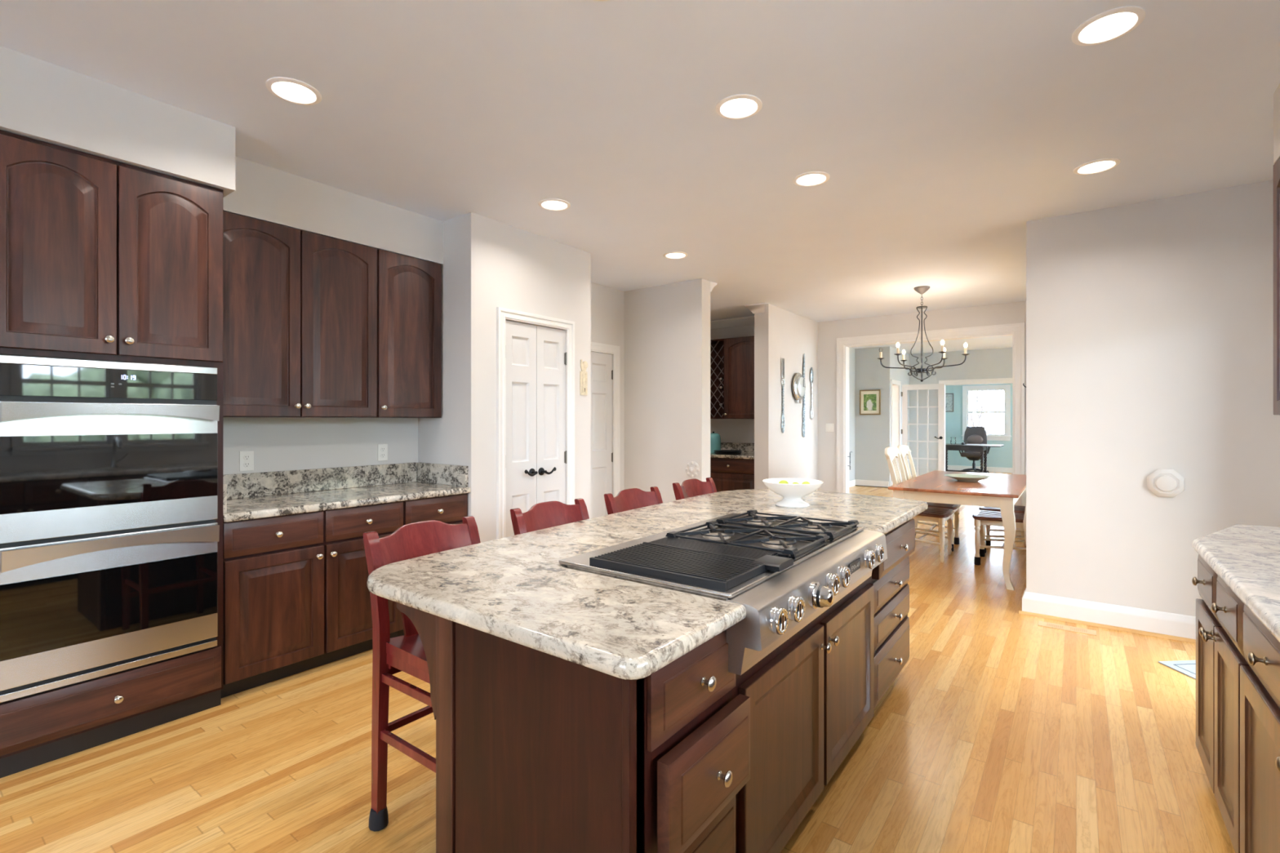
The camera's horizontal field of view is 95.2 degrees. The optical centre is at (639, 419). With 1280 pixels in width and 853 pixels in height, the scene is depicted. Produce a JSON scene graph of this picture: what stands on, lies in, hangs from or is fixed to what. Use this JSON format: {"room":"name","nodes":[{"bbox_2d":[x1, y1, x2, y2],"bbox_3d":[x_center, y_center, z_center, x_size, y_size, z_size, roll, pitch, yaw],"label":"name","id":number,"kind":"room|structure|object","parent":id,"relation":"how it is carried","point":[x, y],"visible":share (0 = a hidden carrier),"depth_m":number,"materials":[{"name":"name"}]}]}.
{"room":"kitchen","nodes":[
{"label":"kitchen","id":0,"kind":"room"},
{"bbox_2d":[0,45,443,264],"bbox_3d":[-2.987,-1.238,1.887,0.655,0.298,5.450,0,0,37],"label":"soffit","id":1,"kind":"structure","parent":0,"point":[40,100],"depth_m":2.61,"materials":[{"name":"beige paint"}]},
{"bbox_2d":[222,417,417,475],"bbox_3d":[-3.041,-0.017,2.488,0.150,2.740,6.750,0,0,37],"label":"wall","id":2,"kind":"structure","parent":0,"point":[277,443],"depth_m":3.69,"materials":[{"name":"beige paint"}]},
{"bbox_2d":[239,450,253,471],"bbox_3d":[-2.275,0.238,3.381,0.009,0.116,0.072,0,0,37],"label":"wall outlet","id":3,"kind":"object","parent":2,"relation":"attached to","point":[246,458],"visible":1,"depth_m":3.38,"materials":[{"name":"white plastic"}]},
{"bbox_2d":[243,454,249,460],"bbox_3d":[-2.273,0.217,3.379,0.003,0.033,0.033,0,0,37],"label":"receptacle","id":4,"kind":"object","parent":3,"relation":"attached to","point":[246,457],"depth_m":3.38,"materials":[{"name":"white plastic"}]},
{"bbox_2d":[243,462,249,467],"bbox_3d":[-2.273,0.259,3.379,0.003,0.033,0.033,0,0,37],"label":"receptacle","id":5,"kind":"object","parent":3,"relation":"attached to","point":[246,464],"depth_m":3.38,"materials":[{"name":"white plastic"}]},
{"bbox_2d":[222,210,377,417],"bbox_3d":[-2.042,-0.551,3.413,0.341,1.072,0.917,0,0,37],"label":"upper cabinet","id":6,"kind":"object","parent":2,"relation":"attached to","point":[300,307],"visible":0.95,"depth_m":3.30,"materials":[{"name":"brown wood"}]},
{"bbox_2d":[377,444,387,461],"bbox_3d":[-1.780,0.225,4.044,0.009,0.116,0.072,0,0,37],"label":"wall outlet","id":7,"kind":"object","parent":2,"relation":"attached to","point":[382,448],"visible":1,"depth_m":4.04,"materials":[{"name":"white plastic"}]},
{"bbox_2d":[376,248,441,417],"bbox_3d":[-1.625,-0.551,3.970,0.341,1.072,0.472,0,0,37],"label":"upper cabinet","id":8,"kind":"object","parent":2,"relation":"attached to","point":[409,289],"visible":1,"depth_m":3.87,"materials":[{"name":"brown wood"}]},
{"bbox_2d":[417,212,591,542],"bbox_3d":[-1.038,-0.017,4.581,0.675,2.740,1.200,0,0,37],"label":"wall","id":9,"kind":"structure","parent":0,"point":[489,264],"depth_m":4.05,"materials":[{"name":"beige paint"}]},
{"bbox_2d":[506,320,537,537],"bbox_3d":[-0.867,0.319,4.245,0.091,2.052,0.327,0,0,37],"label":"door","id":10,"kind":"structure","parent":9,"relation":"in","point":[521,338],"depth_m":4.26,"materials":[{"name":"white wood"}]},
{"bbox_2d":[496,306,574,539],"bbox_3d":[-0.760,0.284,4.372,0.022,2.138,0.771,0,0,37],"label":"trim","id":11,"kind":"structure","parent":9,"relation":"attached to","point":[502,313],"depth_m":4.11,"materials":[{"name":"white wood"}]},
{"bbox_2d":[536,325,566,503],"bbox_3d":[-0.669,0.319,4.511,0.091,2.052,0.327,0,0,37],"label":"door","id":12,"kind":"structure","parent":9,"relation":"in","point":[551,354],"depth_m":4.51,"materials":[{"name":"white wood"}]},
{"bbox_2d":[579,359,587,395],"bbox_3d":[-0.457,-0.348,4.783,0.014,0.292,0.089,0,0,37],"label":"wall picture","id":13,"kind":"object","parent":9,"relation":"attached to","point":[584,365],"visible":1,"depth_m":4.77},
{"bbox_2d":[591,282,623,494],"bbox_3d":[-0.609,-0.017,5.821,0.120,2.740,1.300,0,0,37],"label":"wall","id":14,"kind":"structure","parent":0,"point":[606,303],"depth_m":6.14,"materials":[{"name":"beige paint"}]},
{"bbox_2d":[591,351,613,518],"bbox_3d":[-0.540,0.328,5.855,0.045,2.034,0.828,0,0,37],"label":"door","id":15,"kind":"structure","parent":14,"relation":"in","point":[602,371],"depth_m":6.02,"materials":[{"name":"white wood"}]},
{"bbox_2d":[591,342,620,497],"bbox_3d":[-0.518,0.285,5.825,0.020,2.136,0.996,0,0,37],"label":"trim","id":16,"kind":"structure","parent":14,"relation":"attached to","point":[615,350],"depth_m":6.17,"materials":[{"name":"white wood"}]},
{"bbox_2d":[0,471,1235,852],"bbox_3d":[3.502,1.403,7.868,12.200,0.100,23.200,0,0,37],"label":"floor","id":17,"kind":"structure","parent":0,"point":[999,731],"depth_m":2.28,"materials":[{"name":"brown wood"}]},
{"bbox_2d":[0,129,222,777],"bbox_3d":[-2.423,0.134,2.619,0.673,2.438,0.768,0,0,37],"label":"tall cabinet","id":18,"kind":"object","parent":17,"relation":"on","point":[102,259],"visible":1,"depth_m":2.41,"materials":[{"name":"brown wood"}]},
{"bbox_2d":[0,354,219,702],"bbox_3d":[-2.379,0.406,2.591,0.638,1.303,0.700,0,0,37],"label":"double wall oven","id":19,"kind":"object","parent":18,"relation":"in","point":[109,530],"visible":1,"depth_m":2.39,"materials":[{"name":"metal"}]},
{"bbox_2d":[221,501,403,697],"bbox_3d":[-1.926,0.921,3.323,0.628,0.864,0.942,0,0,37],"label":"base cabinet","id":20,"kind":"object","parent":17,"relation":"on","point":[296,597],"visible":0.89,"depth_m":3.05,"materials":[{"name":"brown wood"}]},
{"bbox_2d":[222,462,471,522],"bbox_3d":[-1.797,0.398,3.517,0.611,0.180,1.412,0,0,37],"label":"countertop","id":21,"kind":"structure","parent":20,"relation":"on","point":[251,495],"depth_m":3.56,"materials":[{"name":"stone"}]},
{"bbox_2d":[362,515,480,831],"bbox_3d":[-0.614,0.864,1.997,0.524,0.978,0.447,0,0,37],"label":"bar stool","id":22,"kind":"object","parent":17,"relation":"on","point":[406,653],"visible":0.32,"depth_m":1.94,"materials":[{"name":"red wood"}]},
{"bbox_2d":[398,493,467,636],"bbox_3d":[-1.504,0.921,3.888,0.628,0.864,0.464,0,0,37],"label":"base cabinet","id":23,"kind":"object","parent":17,"relation":"on","point":[449,509],"visible":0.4,"depth_m":3.71,"materials":[{"name":"brown wood"}]},
{"bbox_2d":[510,497,589,535],"bbox_3d":[-0.235,0.864,2.521,0.524,0.978,0.447,0,0,37],"label":"bar stool","id":24,"kind":"object","parent":17,"relation":"on","point":[543,515],"visible":0.07,"depth_m":2.65,"materials":[{"name":"red wood"}]},
{"bbox_2d":[604,486,662,514],"bbox_3d":[0.135,0.864,3.026,0.524,0.978,0.447,0,0,38],"label":"bar stool","id":25,"kind":"object","parent":17,"relation":"on","point":[626,500],"visible":0.13,"depth_m":3.16,"materials":[{"name":"red wood"}]},
{"bbox_2d":[396,518,915,852],"bbox_3d":[0.399,0.921,2.378,0.943,0.864,2.432,0,0,37],"label":"kitchen island base","id":26,"kind":"object","parent":17,"relation":"on","point":[537,752],"visible":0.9,"depth_m":1.44,"materials":[{"name":"brown wood"}]},
{"bbox_2d":[366,488,928,679],"bbox_3d":[0.363,0.468,2.537,1.163,0.040,2.796,0,0,37],"label":"island countertop","id":27,"kind":"structure","parent":26,"relation":"on","point":[516,588],"depth_m":1.56,"materials":[{"name":"stone"}]},
{"bbox_2d":[558,509,887,675],"bbox_3d":[0.386,0.517,2.056,0.739,0.229,1.164,0,0,37],"label":"gas cooktop","id":28,"kind":"object","parent":27,"relation":"in","point":[786,571],"visible":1,"depth_m":1.75,"materials":[{"name":"metal"}]},
{"bbox_2d":[762,478,823,507],"bbox_3d":[0.800,0.384,3.066,0.312,0.128,0.312,0,0,37],"label":"footed bowl","id":29,"kind":"object","parent":27,"relation":"on","point":[792,494],"visible":0.99,"depth_m":3.00,"materials":[{"name":"white ceramic"}]},
{"bbox_2d":[778,480,788,483],"bbox_3d":[0.768,0.348,3.127,0.058,0.052,0.052,0,0,24],"label":"lime","id":30,"kind":"object","parent":29,"relation":"in","point":[781,481],"visible":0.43,"depth_m":3.11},
{"bbox_2d":[672,477,716,500],"bbox_3d":[0.515,0.864,3.552,0.524,0.978,0.447,0,0,37],"label":"bar stool","id":31,"kind":"object","parent":17,"relation":"on","point":[689,488],"visible":0.09,"depth_m":3.69,"materials":[{"name":"red wood"}]},
{"bbox_2d":[710,457,754,492],"bbox_3d":[0.982,0.921,7.901,1.620,0.864,0.633,0,0,37],"label":"base cabinet","id":32,"kind":"object","parent":17,"relation":"on","point":[726,473],"visible":0.26,"depth_m":7.41,"materials":[{"name":"brown wood"}]},
{"bbox_2d":[710,442,754,459],"bbox_3d":[0.986,0.401,7.912,1.634,0.175,0.619,0,0,37],"label":"countertop","id":33,"kind":"structure","parent":32,"relation":"on","point":[748,449],"depth_m":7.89,"materials":[{"name":"stone"}]},
{"bbox_2d":[710,431,720,453],"bbox_3d":[1.000,0.301,7.951,0.196,0.292,0.196,0,0,37],"label":"canister","id":34,"kind":"object","parent":33,"relation":"on","point":[715,438],"visible":0.73,"depth_m":7.86,"materials":[{"name":"teal ceramic"}]},
{"bbox_2d":[713,452,742,454],"bbox_3d":[1.153,0.437,7.663,0.376,0.020,0.376,0,0,37],"label":"serving tray","id":35,"kind":"object","parent":33,"relation":"on","point":[718,453],"visible":0.77,"depth_m":7.52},
{"bbox_2d":[714,449,742,453],"bbox_3d":[1.153,0.413,7.663,0.376,0.020,0.376,0,0,37],"label":"serving tray","id":36,"kind":"object","parent":35,"relation":"on","point":[716,451],"visible":1,"depth_m":7.66,"materials":[{"name":"black"}]},
{"bbox_2d":[884,447,954,562],"bbox_3d":[2.796,0.817,5.856,0.588,1.073,0.510,0,0,37],"label":"dining chair","id":37,"kind":"object","parent":17,"relation":"on","point":[939,515],"visible":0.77,"depth_m":5.80,"materials":[{"name":"beige paint"}]},
{"bbox_2d":[897,444,960,551],"bbox_3d":[3.132,0.817,6.340,0.588,1.074,0.510,0,0,36],"label":"dining chair","id":38,"kind":"object","parent":17,"relation":"on","point":[904,450],"visible":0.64,"depth_m":6.34,"materials":[{"name":"beige paint"}]},
{"bbox_2d":[888,470,1026,590],"bbox_3d":[3.213,0.973,5.729,0.975,0.760,2.095,0,0,37],"label":"dining table","id":39,"kind":"object","parent":17,"relation":"on","point":[1002,491],"visible":0.61,"depth_m":5.02,"materials":[{"name":"brown wood"}]},
{"bbox_2d":[944,474,992,481],"bbox_3d":[3.184,0.568,5.678,0.410,0.050,0.410,0,0,37],"label":"serving plate","id":40,"kind":"object","parent":39,"relation":"on","point":[962,477],"visible":1,"depth_m":5.65,"materials":[{"name":"white ceramic"}]},
{"bbox_2d":[959,426,990,473],"bbox_3d":[8.479,0.762,14.834,0.695,1.179,0.682,0,0,37],"label":"office chair","id":41,"kind":"object","parent":17,"relation":"on","point":[972,435],"visible":0.64,"depth_m":14.91,"materials":[{"name":"black leather"}]},
{"bbox_2d":[945,443,1004,472],"bbox_3d":[8.025,0.977,14.194,1.320,0.752,0.850,0,0,37],"label":"writing desk","id":42,"kind":"object","parent":17,"relation":"on","point":[948,446],"visible":0.72,"depth_m":14.02,"materials":[{"name":"brown wood"}]},
{"bbox_2d":[972,504,1026,565],"bbox_3d":[3.469,0.817,5.486,0.588,1.074,0.510,0,0,36],"label":"dining chair","id":43,"kind":"object","parent":17,"relation":"on","point":[981,517],"visible":0.62,"depth_m":5.44,"materials":[{"name":"beige paint"}]},
{"bbox_2d":[978,505,1025,552],"bbox_3d":[3.818,0.817,5.979,0.588,1.074,0.510,0,0,37],"label":"dining chair","id":44,"kind":"object","parent":17,"relation":"on","point":[1017,508],"visible":0.17,"depth_m":5.95,"materials":[{"name":"beige paint"}]},
{"bbox_2d":[1037,621,1096,635],"bbox_3d":[2.769,1.350,3.792,0.304,0.004,0.100,0,0,37],"label":"floor vent","id":45,"kind":"object","parent":17,"relation":"in","point":[1066,628],"visible":1,"depth_m":3.79,"materials":[{"name":"brown wood"}]},
{"bbox_2d":[1158,660,1195,679],"bbox_3d":[3.195,1.349,3.023,0.628,0.006,0.519,0,0,-4],"label":"floor mat","id":46,"kind":"object","parent":17,"relation":"on","point":[1188,668],"visible":0.25,"depth_m":3.19,"materials":[{"name":"white fabric"}]},
{"bbox_2d":[1191,554,1249,852],"bbox_3d":[2.170,0.921,1.789,0.659,0.864,0.760,0,0,37],"label":"base cabinet","id":47,"kind":"object","parent":17,"relation":"on","point":[1220,655],"visible":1,"depth_m":1.90,"materials":[{"name":"brown wood"}]},
{"bbox_2d":[1240,604,1279,852],"bbox_3d":[1.593,0.921,1.016,0.659,0.864,1.160,0,0,37],"label":"base cabinet","id":48,"kind":"object","parent":17,"relation":"on","point":[1260,682],"visible":0.98,"depth_m":1.50,"materials":[{"name":"brown wood"}]},
{"bbox_2d":[1192,524,1279,642],"bbox_3d":[1.314,0.468,0.632,0.646,0.040,4.585,0,0,37],"label":"countertop","id":49,"kind":"structure","parent":48,"relation":"on","point":[1246,557],"depth_m":1.84,"materials":[{"name":"stone"}]},
{"bbox_2d":[0,0,1279,322],"bbox_3d":[0.003,-1.437,3.180,12.200,0.100,11.500,0,0,37],"label":"ceiling","id":50,"kind":"structure","parent":0,"point":[939,129],"depth_m":2.60,"materials":[{"name":"white paint"}]},
{"bbox_2d":[265,76,321,105],"bbox_3d":[-1.458,-1.383,2.465,0.204,0.008,0.204,0,0,37],"label":"recessed light","id":51,"kind":"object","parent":50,"relation":"in","point":[290,90],"visible":1,"depth_m":2.46,"materials":[{"name":"white"}]},
{"bbox_2d":[537,198,570,210],"bbox_3d":[-0.551,-1.383,3.759,0.204,0.008,0.204,0,0,37],"label":"recessed light","id":52,"kind":"object","parent":50,"relation":"in","point":[551,204],"visible":1,"depth_m":3.75,"materials":[{"name":"white"}]},
{"bbox_2d":[663,251,688,258],"bbox_3d":[0.299,-1.383,4.913,0.204,0.008,0.204,0,0,37],"label":"recessed light","id":53,"kind":"object","parent":50,"relation":"in","point":[673,255],"visible":1,"depth_m":4.91,"materials":[{"name":"white"}]},
{"bbox_2d":[715,93,762,119],"bbox_3d":[0.437,-1.383,2.589,0.204,0.008,0.204,0,0,37],"label":"recessed light","id":54,"kind":"object","parent":50,"relation":"in","point":[741,106],"visible":1,"depth_m":2.58,"materials":[{"name":"white"}]},
{"bbox_2d":[792,171,830,186],"bbox_3d":[0.984,-1.383,3.360,0.204,0.008,0.204,0,0,37],"label":"recessed light","id":55,"kind":"object","parent":50,"relation":"in","point":[811,178],"visible":1,"depth_m":3.35,"materials":[{"name":"white"}]},
{"bbox_2d":[877,285,969,382],"bbox_3d":[2.951,-0.892,6.117,0.876,0.987,0.768,0,0,-31],"label":"chandelier","id":56,"kind":"object","parent":50,"relation":"hanging from","point":[922,290],"visible":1,"depth_m":6.08,"materials":[{"name":"black metal"}]},
{"bbox_2d":[1073,157,1120,174],"bbox_3d":[2.494,-1.383,3.194,0.204,0.008,0.204,0,0,37],"label":"recessed light","id":57,"kind":"object","parent":50,"relation":"in","point":[1098,166],"visible":1,"depth_m":3.19,"materials":[{"name":"white"}]},
{"bbox_2d":[1071,5,1145,45],"bbox_3d":[1.647,-1.383,2.059,0.204,0.008,0.204,0,0,37],"label":"recessed light","id":58,"kind":"object","parent":50,"relation":"in","point":[1111,24],"visible":1,"depth_m":2.05,"materials":[{"name":"white"}]},
{"bbox_2d":[623,278,710,502],"bbox_3d":[-0.810,-0.017,6.888,3.660,2.740,0.170,0,0,37],"label":"wall","id":59,"kind":"structure","parent":0,"point":[667,326],"depth_m":5.98,"materials":[{"name":"beige paint"}]},
{"bbox_2d":[684,461,699,477],"bbox_3d":[0.509,0.491,5.772,0.164,0.164,0.040,0,0,37],"label":"wall medallion","id":60,"kind":"object","parent":59,"relation":"attached to","point":[692,468],"visible":1,"depth_m":5.77,"materials":[{"name":"beige paint"}]},
{"bbox_2d":[710,281,764,328],"bbox_3d":[-0.116,-1.337,7.799,3.683,0.100,2.120,0,0,37],"label":"trim","id":61,"kind":"structure","parent":59,"relation":"attached to","point":[758,308],"depth_m":7.92,"materials":[{"name":"white wood"}]},
{"bbox_2d":[710,324,754,443],"bbox_3d":[0.465,-0.017,8.750,3.476,2.740,0.100,0,0,37],"label":"wall","id":62,"kind":"structure","parent":0,"point":[730,430],"depth_m":8.07,"materials":[{"name":"beige paint"}]},
{"bbox_2d":[710,335,754,418],"bbox_3d":[1.139,-0.550,7.945,1.420,1.070,0.377,0,0,37],"label":"wall cabinet","id":63,"kind":"object","parent":62,"relation":"attached to","point":[732,359],"visible":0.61,"depth_m":7.70,"materials":[{"name":"brown wood"}]},
{"bbox_2d":[720,442,754,453],"bbox_3d":[0.998,0.380,7.928,1.634,0.134,0.579,0,0,37],"label":"backsplash","id":64,"kind":"structure","parent":62,"relation":"attached to","point":[745,447],"depth_m":7.99,"materials":[{"name":"stone"}]},
{"bbox_2d":[754,303,817,490],"bbox_3d":[1.952,-0.017,7.684,0.184,2.740,1.650,0,0,37],"label":"wall","id":65,"kind":"structure","parent":0,"point":[780,333],"depth_m":7.30,"materials":[{"name":"beige paint"}]},
{"bbox_2d":[781,358,784,433],"bbox_3d":[1.780,-0.301,7.276,0.028,0.931,0.090,0,0,37],"label":"fork","id":66,"kind":"object","parent":65,"relation":"attached to","point":[783,359],"visible":1,"depth_m":7.26,"materials":[{"name":"silver metal"}]},
{"bbox_2d":[791,373,805,403],"bbox_3d":[2.088,-0.417,7.626,0.102,0.400,0.370,0,0,37],"label":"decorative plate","id":67,"kind":"object","parent":65,"relation":"attached to","point":[798,385],"visible":1,"depth_m":7.55,"materials":[{"name":"silver metal"}]},
{"bbox_2d":[802,353,805,437],"bbox_3d":[2.199,-0.329,7.837,0.035,1.126,0.085,0,0,24],"label":"knife","id":68,"kind":"object","parent":65,"relation":"attached to","point":[803,399],"visible":0.88,"depth_m":7.82,"materials":[{"name":"silver metal"}]},
{"bbox_2d":[809,367,813,419],"bbox_3d":[2.372,-0.367,8.069,0.035,0.722,0.106,0,0,37],"label":"spoon","id":69,"kind":"object","parent":65,"relation":"attached to","point":[811,373],"visible":1,"depth_m":8.06,"materials":[{"name":"silver metal"}]},
{"bbox_2d":[809,367,813,382],"bbox_3d":[2.372,-0.617,8.069,0.035,0.222,0.106,0,0,37],"label":"spoon bowl","id":70,"kind":"object","parent":69,"relation":"on","point":[811,374],"depth_m":8.04,"materials":[{"name":"silver metal"}]},
{"bbox_2d":[848,347,854,480],"bbox_3d":[3.179,-0.057,10.493,0.140,2.820,4.020,0,0,37],"label":"wall","id":71,"kind":"structure","parent":0,"point":[851,351],"depth_m":11.89,"materials":[{"name":"grey paint"}]},
{"bbox_2d":[848,479,855,487],"bbox_3d":[3.241,1.290,10.447,0.015,0.125,4.020,0,0,37],"label":"baseboard","id":72,"kind":"structure","parent":71,"relation":"attached to","point":[851,483],"depth_m":11.87,"materials":[{"name":"white wood"}]},
{"bbox_2d":[854,346,909,486],"bbox_3d":[5.156,-0.057,12.573,0.820,2.820,1.680,0,0,37],"label":"wall","id":73,"kind":"structure","parent":0,"point":[872,432],"depth_m":11.88,"materials":[{"name":"grey paint"}]},
{"bbox_2d":[859,389,880,414],"bbox_3d":[4.671,-0.357,11.869,0.410,0.510,0.030,0,0,37],"label":"framed painting","id":74,"kind":"object","parent":73,"relation":"attached to","point":[869,400],"visible":1,"depth_m":11.86},
{"bbox_2d":[863,394,876,410],"bbox_3d":[4.672,-0.357,11.870,0.250,0.330,0.002,0,0,37],"label":"picture","id":75,"kind":"object","parent":74,"relation":"attached to","point":[869,400],"depth_m":11.87},
{"bbox_2d":[855,479,888,488],"bbox_3d":[4.697,1.290,11.858,0.660,0.125,0.015,0,0,37],"label":"baseboard","id":76,"kind":"structure","parent":73,"relation":"attached to","point":[861,482],"depth_m":11.84,"materials":[{"name":"white wood"}]},
{"bbox_2d":[890,379,900,485],"bbox_3d":[5.203,0.313,12.052,0.120,2.080,0.580,0,0,37],"label":"trim","id":77,"kind":"structure","parent":73,"relation":"attached to","point":[895,388],"depth_m":12.26,"materials":[{"name":"white wood"}]},
{"bbox_2d":[901,383,944,478],"bbox_3d":[5.758,0.308,11.927,0.811,2.070,0.096,0,0,37],"label":"door","id":78,"kind":"structure","parent":73,"relation":"in","point":[940,387],"depth_m":11.88,"materials":[{"name":"white wood"}]},
{"bbox_2d":[817,301,1026,492],"bbox_3d":[3.438,-0.062,7.698,4.700,2.830,0.150,0,0,37],"label":"wall","id":79,"kind":"structure","parent":0,"point":[828,331],"depth_m":7.97,"materials":[{"name":"beige paint"}]},
{"bbox_2d":[826,423,834,431],"bbox_3d":[2.657,0.108,8.181,0.116,0.116,0.010,0,0,37],"label":"light switch","id":80,"kind":"object","parent":79,"relation":"attached to","point":[829,427],"visible":1,"depth_m":8.18,"materials":[{"name":"white plastic"}]},
{"bbox_2d":[836,322,1024,535],"bbox_3d":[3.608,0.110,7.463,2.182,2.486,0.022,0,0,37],"label":"trim","id":81,"kind":"structure","parent":79,"relation":"attached to","point":[1018,329],"depth_m":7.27,"materials":[{"name":"white wood"}]},
{"bbox_2d":[852,335,1012,354],"bbox_3d":[6.942,-1.517,12.476,12.200,0.100,11.700,0,0,37],"label":"ceiling","id":82,"kind":"structure","parent":0,"point":[999,342],"depth_m":11.54,"materials":[{"name":"white paint"}]},
{"bbox_2d":[909,347,1012,475],"bbox_3d":[8.858,-0.057,10.946,7.300,2.820,0.140,0,0,37],"label":"wall","id":83,"kind":"structure","parent":0,"point":[991,363],"depth_m":12.68,"materials":[{"name":"grey paint"}]},
{"bbox_2d":[938,377,1012,385],"bbox_3d":[7.277,0.251,12.026,2.035,2.205,0.020,0,0,37],"label":"trim","id":84,"kind":"structure","parent":83,"relation":"attached to","point":[1000,380],"depth_m":12.20,"materials":[{"name":"white wood"}]},
{"bbox_2d":[945,383,1012,467],"bbox_3d":[9.682,-0.057,14.892,4.100,2.820,0.150,0,0,37],"label":"wall","id":85,"kind":"structure","parent":0,"point":[1002,457],"depth_m":15.62,"materials":[{"name":"teal paint"}]},
{"bbox_2d":[945,393,953,412],"bbox_3d":[8.307,-0.467,15.809,0.320,0.500,0.025,0,0,37],"label":"framed print","id":86,"kind":"object","parent":85,"relation":"attached to","point":[948,397],"visible":0.52,"depth_m":15.77,"materials":[{"name":"grey metal"}]},
{"bbox_2d":[946,465,1012,472],"bbox_3d":[9.592,1.288,14.855,4.000,0.130,0.015,0,0,37],"label":"baseboard","id":87,"kind":"structure","parent":85,"relation":"attached to","point":[997,469],"depth_m":15.23,"materials":[{"name":"white wood"}]},
{"bbox_2d":[961,384,1011,440],"bbox_3d":[9.056,-0.187,15.290,1.120,1.440,0.140,0,0,37],"label":"window","id":88,"kind":"structure","parent":85,"relation":"in","point":[1006,436],"depth_m":15.20,"materials":[{"name":"white wood"}]},
{"bbox_2d":[1026,179,1279,616],"bbox_3d":[3.256,-0.017,3.759,1.280,2.740,0.140,0,0,37],"label":"wall","id":89,"kind":"structure","parent":0,"point":[1149,324],"depth_m":3.71,"materials":[{"name":"beige paint"}]},
{"bbox_2d":[1018,610,1195,643],"bbox_3d":[3.177,1.343,3.689,1.322,0.019,0.019,0,0,37],"label":"trim","id":90,"kind":"structure","parent":89,"relation":"attached to","point":[1051,617],"depth_m":3.78,"materials":[{"name":"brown wood"}]},
{"bbox_2d":[1022,588,1195,639],"bbox_3d":[3.239,1.277,3.757,1.304,0.152,0.164,0,0,37],"label":"baseboard","id":91,"kind":"structure","parent":89,"relation":"attached to","point":[1133,618],"depth_m":3.79,"materials":[{"name":"white wood"}]},
{"bbox_2d":[1146,469,1184,497],"bbox_3d":[3.274,0.395,3.638,0.174,0.174,0.033,0,0,37],"label":"wall medallion","id":92,"kind":"object","parent":89,"relation":"attached to","point":[1162,482],"visible":1,"depth_m":3.63,"materials":[{"name":"white ceramic"}]},
{"bbox_2d":[1273,83,1279,163],"bbox_3d":[2.494,-1.238,1.944,0.328,0.298,1.100,0,0,37],"label":"wall","id":93,"kind":"structure","parent":0,"point":[1277,93],"depth_m":2.44,"materials":[{"name":"beige paint"}]},
{"bbox_3d":[1.409,-0.017,0.090,0.150,2.740,8.230,0,0,37],"label":"wall","id":94,"kind":"structure","parent":0,"visible":0},
{"bbox_2d":[1273,157,1279,414],"bbox_3d":[2.508,-0.552,1.994,0.361,1.070,1.000,0,0,37],"label":"upper cabinet","id":95,"kind":"object","parent":94,"relation":"attached to","point":[1277,166],"visible":1,"depth_m":2.43,"materials":[{"name":"brown wood"}]},
{"label":"outside","id":96,"kind":"structure","parent":0,"visible":0},
{"bbox_2d":[986,432,1004,434],"bbox_3d":[8.973,1.778,12.020,120.000,0.150,150.000,0,0,37],"label":"ground","id":97,"kind":"structure","parent":96,"point":[987,433],"depth_m":73.78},
{"bbox_2d":[968,390,993,426],"bbox_3d":[18.955,-0.828,33.248,2.088,5.097,2.978,0,0,33],"label":"bare tree","id":98,"kind":"object","parent":97,"relation":"on","point":[971,394],"visible":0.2,"depth_m":32.82,"materials":[{"name":"white plant"}]},
{"bbox_2d":[968,390,1004,426],"bbox_3d":[11.324,-0.585,19.539,2.914,4.588,2.346,0,0,37],"label":"bare tree","id":99,"kind":"object","parent":97,"relation":"on","point":[971,415],"visible":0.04,"depth_m":19.46,"materials":[{"name":"white plant"}]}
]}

